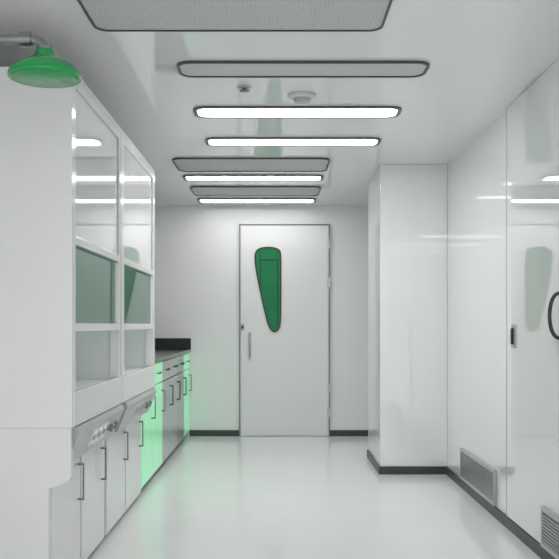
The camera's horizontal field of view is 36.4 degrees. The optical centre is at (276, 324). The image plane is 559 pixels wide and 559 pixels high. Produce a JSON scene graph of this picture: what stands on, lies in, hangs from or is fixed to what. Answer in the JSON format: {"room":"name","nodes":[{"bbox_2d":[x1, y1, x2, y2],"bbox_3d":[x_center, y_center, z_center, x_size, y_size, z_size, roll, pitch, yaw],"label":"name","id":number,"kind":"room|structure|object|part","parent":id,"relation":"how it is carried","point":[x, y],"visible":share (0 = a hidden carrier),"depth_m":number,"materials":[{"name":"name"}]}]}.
{"room":"clean room","nodes":[
{"label":"clean room","id":0,"kind":"room"},
{"bbox_2d":[155,205,367,435],"bbox_3d":[-0.215,-0.044,8.904,3.270,2.402,0.100,0,0,0],"label":"wall","id":1,"kind":"structure","parent":0,"point":[197,246],"depth_m":8.85,"materials":[{"name":"white paint"}]},
{"bbox_2d":[155,338,190,348],"bbox_3d":[-1.321,0.195,7.282,0.853,0.115,3.141,0,0,0],"label":"backsplash","id":2,"kind":"structure","parent":1,"relation":"attached to","point":[160,343],"depth_m":8.83,"materials":[{"name":"black stone"}]},
{"bbox_2d":[190,430,367,435],"bbox_3d":[0.205,1.126,8.848,2.230,0.062,0.012,0,0,0],"label":"baseboard","id":3,"kind":"structure","parent":1,"relation":"attached to","point":[192,432],"depth_m":8.84,"materials":[{"name":"plastic"}]},
{"bbox_2d":[239,224,329,435],"bbox_3d":[0.079,0.054,8.839,0.943,2.206,0.030,0,0,0],"label":"frame","id":4,"kind":"object","parent":1,"relation":"attached to","point":[239,224],"visible":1,"depth_m":8.82,"materials":[{"name":"grey metal"}]},
{"bbox_2d":[241,225,328,435],"bbox_3d":[0.079,0.058,8.843,0.915,2.186,0.022,0,0,0],"label":"leaf","id":5,"kind":"object","parent":1,"relation":"attached to","point":[285,377],"visible":1,"depth_m":8.83,"materials":[{"name":"white metal"}]},
{"bbox_2d":[249,248,279,357],"bbox_3d":[-0.131,-0.229,8.805,0.325,1.136,0.055,0,0,0],"label":"window","id":6,"kind":"structure","parent":5,"relation":"attached to","point":[267,259],"depth_m":8.83,"materials":[{"name":"glass"}]},
{"bbox_3d":[-0.281,0.207,8.805,0.024,0.264,0.055,0,0,0],"label":"pull handle","id":7,"kind":"part","parent":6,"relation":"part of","materials":[{"name":"metal"}]},
{"bbox_2d":[254,247,281,332],"bbox_3d":[-0.093,-0.367,8.826,0.282,0.891,0.012,0,0,0],"label":"window frame","id":8,"kind":"structure","parent":6,"relation":"attached to","point":[261,247],"depth_m":8.82,"materials":[{"name":"black plastic"}]},
{"bbox_2d":[328,239,330,416],"bbox_3d":[0.543,0.032,8.818,0.026,1.850,0.012,0,0,0],"label":"hinges","id":9,"kind":"object","parent":1,"relation":"attached to","point":[329,240],"visible":1,"depth_m":8.81,"materials":[{"name":"metal"}]},
{"bbox_2d":[0,0,558,204],"bbox_3d":[-0.215,-1.295,3.677,3.270,0.100,10.554,0,0,0],"label":"ceiling","id":10,"kind":"structure","parent":0,"point":[482,55],"depth_m":4.40,"materials":[{"name":"white paint"}]},
{"bbox_2d":[80,0,389,29],"bbox_3d":[-0.160,-1.242,3.265,1.180,0.007,0.600,0,0,0],"label":"ceiling vent","id":11,"kind":"object","parent":10,"relation":"in","point":[105,14],"visible":1,"depth_m":3.39,"materials":[{"name":"grey metal"}]},
{"bbox_2d":[77,0,392,31],"bbox_3d":[-0.160,-1.239,3.265,1.200,0.012,0.620,0,0,0],"label":"rim","id":12,"kind":"object","parent":10,"relation":"attached to","point":[79,1],"visible":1,"depth_m":3.56,"materials":[{"name":"black metal"}]},
{"bbox_2d":[237,85,251,92],"bbox_3d":[-0.170,-1.234,4.450,0.080,0.022,0.080,0,0,0],"label":"sprinkler head","id":13,"kind":"object","parent":10,"relation":"attached to","point":[243,88],"visible":1,"depth_m":4.43},
{"bbox_2d":[174,159,327,170],"bbox_3d":[-0.195,-1.242,6.584,1.166,0.007,0.508,0,0,0],"label":"ceiling vent","id":14,"kind":"object","parent":10,"relation":"in","point":[182,164],"visible":1,"depth_m":6.56,"materials":[{"name":"grey metal"}]},
{"bbox_2d":[172,158,329,171],"bbox_3d":[-0.195,-1.239,6.584,1.190,0.012,0.532,0,0,0],"label":"rim","id":15,"kind":"object","parent":10,"relation":"attached to","point":[173,159],"visible":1,"depth_m":6.41,"materials":[{"name":"black metal"}]},
{"bbox_2d":[183,175,323,180],"bbox_3d":[-0.200,-1.239,7.165,1.180,0.012,0.267,0,0,0],"label":"ceiling light","id":16,"kind":"object","parent":10,"relation":"in","point":[186,177],"depth_m":7.13,"materials":[{"name":"white plastic"}]},
{"bbox_2d":[191,188,319,195],"bbox_3d":[-0.195,-1.242,7.877,1.166,0.007,0.503,0,0,0],"label":"ceiling vent","id":17,"kind":"object","parent":10,"relation":"in","point":[197,191],"visible":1,"depth_m":7.88,"materials":[{"name":"grey metal"}]},
{"bbox_2d":[190,186,320,195],"bbox_3d":[-0.195,-1.239,7.877,1.190,0.012,0.527,0,0,0],"label":"rim","id":18,"kind":"object","parent":10,"relation":"attached to","point":[191,186],"visible":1,"depth_m":7.62,"materials":[{"name":"black metal"}]},
{"bbox_2d":[197,198,315,202],"bbox_3d":[-0.200,-1.239,8.479,1.180,0.012,0.292,0,0,0],"label":"ceiling light","id":19,"kind":"object","parent":10,"relation":"in","point":[201,200],"depth_m":8.45,"materials":[{"name":"white plastic"}]},
{"bbox_2d":[205,137,380,146],"bbox_3d":[0.107,-1.239,5.754,1.185,0.012,0.250,0,0,0],"label":"ceiling light","id":20,"kind":"object","parent":10,"relation":"in","point":[211,141],"depth_m":5.73,"materials":[{"name":"white plastic"}]},
{"bbox_2d":[193,106,401,118],"bbox_3d":[0.117,-1.239,4.952,1.205,0.012,0.248,0,0,0],"label":"ceiling light","id":21,"kind":"object","parent":10,"relation":"in","point":[211,112],"depth_m":4.95,"materials":[{"name":"white plastic"}]},
{"bbox_2d":[288,91,315,104],"bbox_3d":[0.135,-1.220,4.600,0.156,0.050,0.156,0,0,0],"label":"smoke detector","id":22,"kind":"object","parent":10,"relation":"attached to","point":[298,97],"visible":1,"depth_m":4.56,"materials":[{"name":"white plastic"}]},
{"bbox_2d":[177,61,429,77],"bbox_3d":[0.125,-1.239,4.121,1.210,0.012,0.241,0,0,0],"label":"ceiling light","id":23,"kind":"object","parent":10,"relation":"in","point":[191,69],"depth_m":4.12,"materials":[{"name":"grey plastic"}]},
{"bbox_2d":[87,436,540,558],"bbox_3d":[-0.215,1.207,3.677,3.270,0.100,10.554,0,0,0],"label":"floor","id":24,"kind":"structure","parent":0,"point":[212,497],"depth_m":5.36,"materials":[{"name":"plastic"}]},
{"bbox_2d":[0,67,123,558],"bbox_3d":[-1.260,0.062,3.948,0.920,2.190,1.096,0,0,0],"label":"fume hood","id":25,"kind":"object","parent":24,"relation":"on","point":[61,149],"visible":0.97,"depth_m":3.40,"materials":[{"name":"white metal"}]},
{"bbox_3d":[-1.272,0.785,3.416,0.895,0.744,0.029,0,0,0],"label":"panel","id":26,"kind":"part","parent":25,"relation":"part of","materials":[{"name":"white metal"}]},
{"bbox_3d":[-1.270,-0.310,3.415,0.900,1.445,0.030,0,0,0],"label":"panel","id":27,"kind":"part","parent":25,"relation":"part of","materials":[{"name":"white ceramic"}]},
{"bbox_3d":[-0.920,0.840,3.689,0.020,0.565,0.486,0,0,0],"label":"door","id":28,"kind":"part","parent":25,"relation":"part of","materials":[{"name":"white ceramic"}]},
{"bbox_3d":[-0.895,0.717,3.888,0.029,0.172,0.012,0,0,0],"label":"door handle","id":29,"kind":"part","parent":25,"relation":"part of","materials":[{"name":"grey metal"}]},
{"bbox_3d":[-0.920,0.840,4.222,0.020,0.565,0.516,0,0,0],"label":"door","id":30,"kind":"part","parent":25,"relation":"part of","materials":[{"name":"white ceramic"}]},
{"bbox_3d":[-0.840,-0.168,3.948,0.001,0.320,0.966,0,0,0],"label":"sash glass","id":31,"kind":"part","parent":25,"relation":"part of","materials":[{"name":"glass"}]},
{"bbox_3d":[-0.838,-0.150,3.948,0.028,0.355,0.966,0,0,0],"label":"sash frame","id":32,"kind":"part","parent":25,"relation":"part of","materials":[{"name":"white metal"}]},
{"bbox_3d":[-0.828,0.342,3.948,0.024,0.140,1.036,0,0,0],"label":"sill","id":33,"kind":"part","parent":25,"relation":"part of","materials":[{"name":"white ceramic"}]},
{"bbox_3d":[-0.835,-0.670,3.948,0.030,0.685,0.966,0,0,0],"label":"fascia frame","id":34,"kind":"part","parent":25,"relation":"part of","materials":[{"name":"white metal"}]},
{"bbox_3d":[-0.835,0.493,3.948,0.070,0.157,0.996,0,0,0],"label":"control panel","id":35,"kind":"part","parent":25,"relation":"part of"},
{"bbox_3d":[-1.270,-0.310,4.481,0.900,1.445,0.030,0,0,0],"label":"panel","id":36,"kind":"part","parent":25,"relation":"part of","materials":[{"name":"clear glass"}]},
{"bbox_3d":[-0.895,0.717,4.396,0.029,0.172,0.012,0,0,0],"label":"door handle","id":37,"kind":"part","parent":25,"relation":"part of","materials":[{"name":"grey metal"}]},
{"bbox_2d":[104,130,156,534],"bbox_3d":[-1.260,0.062,5.103,0.920,2.190,1.206,0,0,0],"label":"fume hood","id":38,"kind":"object","parent":24,"relation":"on","point":[122,486],"visible":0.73,"depth_m":5.08,"materials":[{"name":"white metal"}]},
{"bbox_3d":[-0.920,0.840,4.816,0.020,0.565,0.541,0,0,0],"label":"door","id":39,"kind":"part","parent":38,"relation":"part of","materials":[{"name":"white ceramic"}]},
{"bbox_3d":[-1.270,-0.310,4.515,0.900,1.445,0.030,0,0,0],"label":"panel","id":40,"kind":"part","parent":38,"relation":"part of","materials":[{"name":"white ceramic"}]},
{"bbox_3d":[-0.895,0.717,5.043,0.029,0.172,0.012,0,0,0],"label":"door handle","id":41,"kind":"part","parent":38,"relation":"part of","materials":[{"name":"grey metal"}]},
{"bbox_3d":[-0.920,0.840,5.404,0.020,0.565,0.571,0,0,0],"label":"door","id":42,"kind":"part","parent":38,"relation":"part of","materials":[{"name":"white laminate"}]},
{"bbox_3d":[-0.835,0.493,5.103,0.070,0.157,1.106,0,0,0],"label":"control panel","id":43,"kind":"part","parent":38,"relation":"part of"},
{"bbox_3d":[-0.840,-0.168,5.103,0.001,0.320,1.076,0,0,0],"label":"sash glass","id":44,"kind":"part","parent":38,"relation":"part of","materials":[{"name":"glass"}]},
{"bbox_3d":[-0.838,-0.150,5.103,0.028,0.355,1.076,0,0,0],"label":"sash frame","id":45,"kind":"part","parent":38,"relation":"part of","materials":[{"name":"white metal"}]},
{"bbox_3d":[-0.835,-0.670,5.103,0.030,0.685,1.076,0,0,0],"label":"fascia frame","id":46,"kind":"part","parent":38,"relation":"part of","materials":[{"name":"white metal"}]},
{"bbox_3d":[-0.828,0.342,5.103,0.024,0.140,1.146,0,0,0],"label":"sill","id":47,"kind":"part","parent":38,"relation":"part of","materials":[{"name":"white ceramic"}]},
{"bbox_3d":[-1.270,-0.310,5.691,0.900,1.445,0.030,0,0,0],"label":"panel","id":48,"kind":"part","parent":38,"relation":"part of","materials":[{"name":"clear glass"}]},
{"bbox_3d":[-0.895,0.717,5.606,0.029,0.172,0.012,0,0,0],"label":"door handle","id":49,"kind":"part","parent":38,"relation":"part of","materials":[{"name":"grey metal"}]},
{"bbox_2d":[141,338,191,487],"bbox_3d":[-1.314,0.647,7.282,0.868,1.020,3.141,0,0,0],"label":"base cabinet","id":50,"kind":"object","parent":24,"relation":"on","point":[166,422],"visible":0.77,"depth_m":7.08,"materials":[{"name":"white plastic"}]},
{"bbox_3d":[-0.923,0.779,5.981,0.023,0.645,0.522,0,0,0],"label":"door","id":51,"kind":"part","parent":50,"relation":"part of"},
{"bbox_3d":[-0.896,0.597,6.180,0.032,0.174,0.014,0,0,0],"label":"handle","id":52,"kind":"part","parent":50,"relation":"part of","materials":[{"name":"grey metal"}]},
{"bbox_3d":[-0.923,0.779,6.515,0.023,0.645,0.514,0,0,0],"label":"door","id":53,"kind":"part","parent":50,"relation":"part of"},
{"bbox_3d":[-0.923,0.368,6.515,0.023,0.153,0.514,0,0,0],"label":"drawer","id":54,"kind":"part","parent":50,"relation":"part of","materials":[{"name":"laminate"}]},
{"bbox_3d":[-0.896,0.597,6.710,0.032,0.174,0.014,0,0,0],"label":"handle","id":55,"kind":"part","parent":50,"relation":"part of","materials":[{"name":"grey metal"}]},
{"bbox_3d":[-0.923,0.368,7.040,0.023,0.153,0.504,0,0,0],"label":"drawer","id":56,"kind":"part","parent":50,"relation":"part of","materials":[{"name":"white laminate"}]},
{"bbox_3d":[-0.923,0.779,7.040,0.023,0.645,0.504,0,0,0],"label":"door","id":57,"kind":"part","parent":50,"relation":"part of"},
{"bbox_3d":[-0.896,0.597,7.230,0.032,0.174,0.014,0,0,0],"label":"handle","id":58,"kind":"part","parent":50,"relation":"part of","materials":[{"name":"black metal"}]},
{"bbox_2d":[155,349,190,362],"bbox_3d":[-1.320,0.267,7.282,0.850,0.030,3.141,0,0,0],"label":"countertop","id":59,"kind":"structure","parent":50,"relation":"on","point":[160,354],"depth_m":7.72,"materials":[{"name":"grey stone"}]},
{"bbox_3d":[-0.923,0.368,7.560,0.023,0.153,0.504,0,0,0],"label":"drawer","id":60,"kind":"part","parent":50,"relation":"part of","materials":[{"name":"white laminate"}]},
{"bbox_3d":[-0.923,0.779,7.560,0.023,0.645,0.504,0,0,0],"label":"door","id":61,"kind":"part","parent":50,"relation":"part of","materials":[{"name":"white laminate"}]},
{"bbox_3d":[-0.923,0.779,8.080,0.023,0.645,0.504,0,0,0],"label":"door","id":62,"kind":"part","parent":50,"relation":"part of","materials":[{"name":"metal"}]},
{"bbox_3d":[-0.923,0.368,8.080,0.023,0.153,0.504,0,0,0],"label":"drawer","id":63,"kind":"part","parent":50,"relation":"part of","materials":[{"name":"metal"}]},
{"bbox_3d":[-0.923,0.779,8.595,0.023,0.645,0.494,0,0,0],"label":"door","id":64,"kind":"part","parent":50,"relation":"part of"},
{"bbox_3d":[-0.923,0.368,8.595,0.023,0.153,0.494,0,0,0],"label":"drawer","id":65,"kind":"part","parent":50,"relation":"part of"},
{"bbox_2d":[368,164,446,465],"bbox_3d":[1.060,-0.044,7.023,0.520,2.402,0.867,0,0,0],"label":"wall column","id":66,"kind":"structure","parent":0,"point":[407,203],"depth_m":6.59,"materials":[{"name":"white paint"}]},
{"bbox_2d":[447,109,505,514],"bbox_3d":[1.370,-0.044,3.627,0.100,2.402,10.454,0,0,0],"label":"wall","id":67,"kind":"structure","parent":0,"point":[476,177],"depth_m":5.60,"materials":[{"name":"white paint"}]},
{"bbox_2d":[367,450,555,558],"bbox_3d":[1.054,1.126,2.934,0.532,0.062,9.068,0,0,0],"label":"baseboard","id":68,"kind":"structure","parent":67,"relation":"attached to","point":[528,540],"depth_m":5.75,"materials":[{"name":"plastic"}]},
{"bbox_2d":[460,448,496,505],"bbox_3d":[1.310,0.980,5.575,0.019,0.215,0.950,0,0,0],"label":"air vent","id":69,"kind":"object","parent":67,"relation":"in","point":[480,476],"visible":1,"depth_m":5.48,"materials":[{"name":"metal"}]},
{"bbox_2d":[506,107,507,516],"bbox_3d":[1.315,-0.075,4.856,0.009,2.340,0.007,0,0,0],"label":"frame gap","id":70,"kind":"object","parent":67,"relation":"attached to","point":[506,107],"visible":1,"depth_m":4.86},
{"bbox_2d":[507,59,558,542],"bbox_3d":[1.316,-0.076,4.030,0.008,2.332,1.644,0,0,0],"label":"leaf","id":71,"kind":"object","parent":67,"relation":"attached to","point":[532,117],"visible":0.92,"depth_m":4.33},
{"bbox_2d":[511,324,515,347],"bbox_3d":[1.308,0.062,4.700,0.008,0.130,0.080,0,0,0],"label":"lock plate","id":72,"kind":"object","parent":71,"relation":"attached to","point":[513,326],"visible":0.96,"depth_m":4.67,"materials":[{"name":"metal"}]},
{"bbox_2d":[510,328,512,343],"bbox_3d":[1.298,0.062,4.700,0.012,0.090,0.020,0,0,0],"label":"grip","id":73,"kind":"object","parent":72,"relation":"attached to","point":[511,329],"depth_m":4.69,"materials":[{"name":"black plastic"}]},
{"bbox_2d":[540,291,558,558],"bbox_3d":[1.282,0.463,3.760,0.062,1.239,0.820,0,0,0],"label":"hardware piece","id":74,"kind":"structure","parent":71,"relation":"attached to","point":[543,509],"depth_m":3.96,"materials":[{"name":"black plastic"}]},
{"bbox_3d":[1.302,0.985,3.760,0.019,0.195,0.820,0,0,0],"label":"grille frame","id":75,"kind":"part","parent":74,"relation":"part of","materials":[{"name":"grey metal"}]},
{"bbox_2d":[542,514,558,554],"bbox_3d":[1.298,0.991,3.760,0.008,0.135,0.780,0,0,0],"label":"louvres","id":76,"kind":"object","parent":74,"relation":"attached to","point":[543,515],"visible":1,"depth_m":4.02,"materials":[{"name":"metal"}]},
{"bbox_3d":[1.282,-0.043,3.930,0.062,0.228,0.018,0,0,0],"label":"pull handle","id":77,"kind":"part","parent":74,"relation":"part of","materials":[{"name":"black plastic"}]},
{"bbox_2d":[544,513,558,550],"bbox_3d":[1.306,0.985,3.760,0.009,0.155,0.780,0,0,0],"label":"grille backing","id":78,"kind":"object","parent":71,"relation":"attached to","point":[544,513],"visible":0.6,"depth_m":4.03,"materials":[{"name":"grey metal"}]},
{"bbox_3d":[-1.800,-0.044,3.627,0.100,2.402,10.454,0,0,0],"label":"wall","id":79,"kind":"structure","parent":0,"visible":0},
{"bbox_2d":[0,32,81,87],"bbox_3d":[-1.213,-0.938,2.930,1.074,0.183,0.248,0,0,0],"label":"shower","id":80,"kind":"object","parent":79,"relation":"attached to","point":[42,69],"visible":1,"depth_m":2.90,"materials":[{"name":"green plastic"}]},
{"bbox_3d":[-0.800,-0.851,2.930,0.224,0.010,0.224,0,0,0],"label":"spray plate","id":81,"kind":"part","parent":80,"relation":"part of","materials":[{"name":"green plastic"}]}
]}

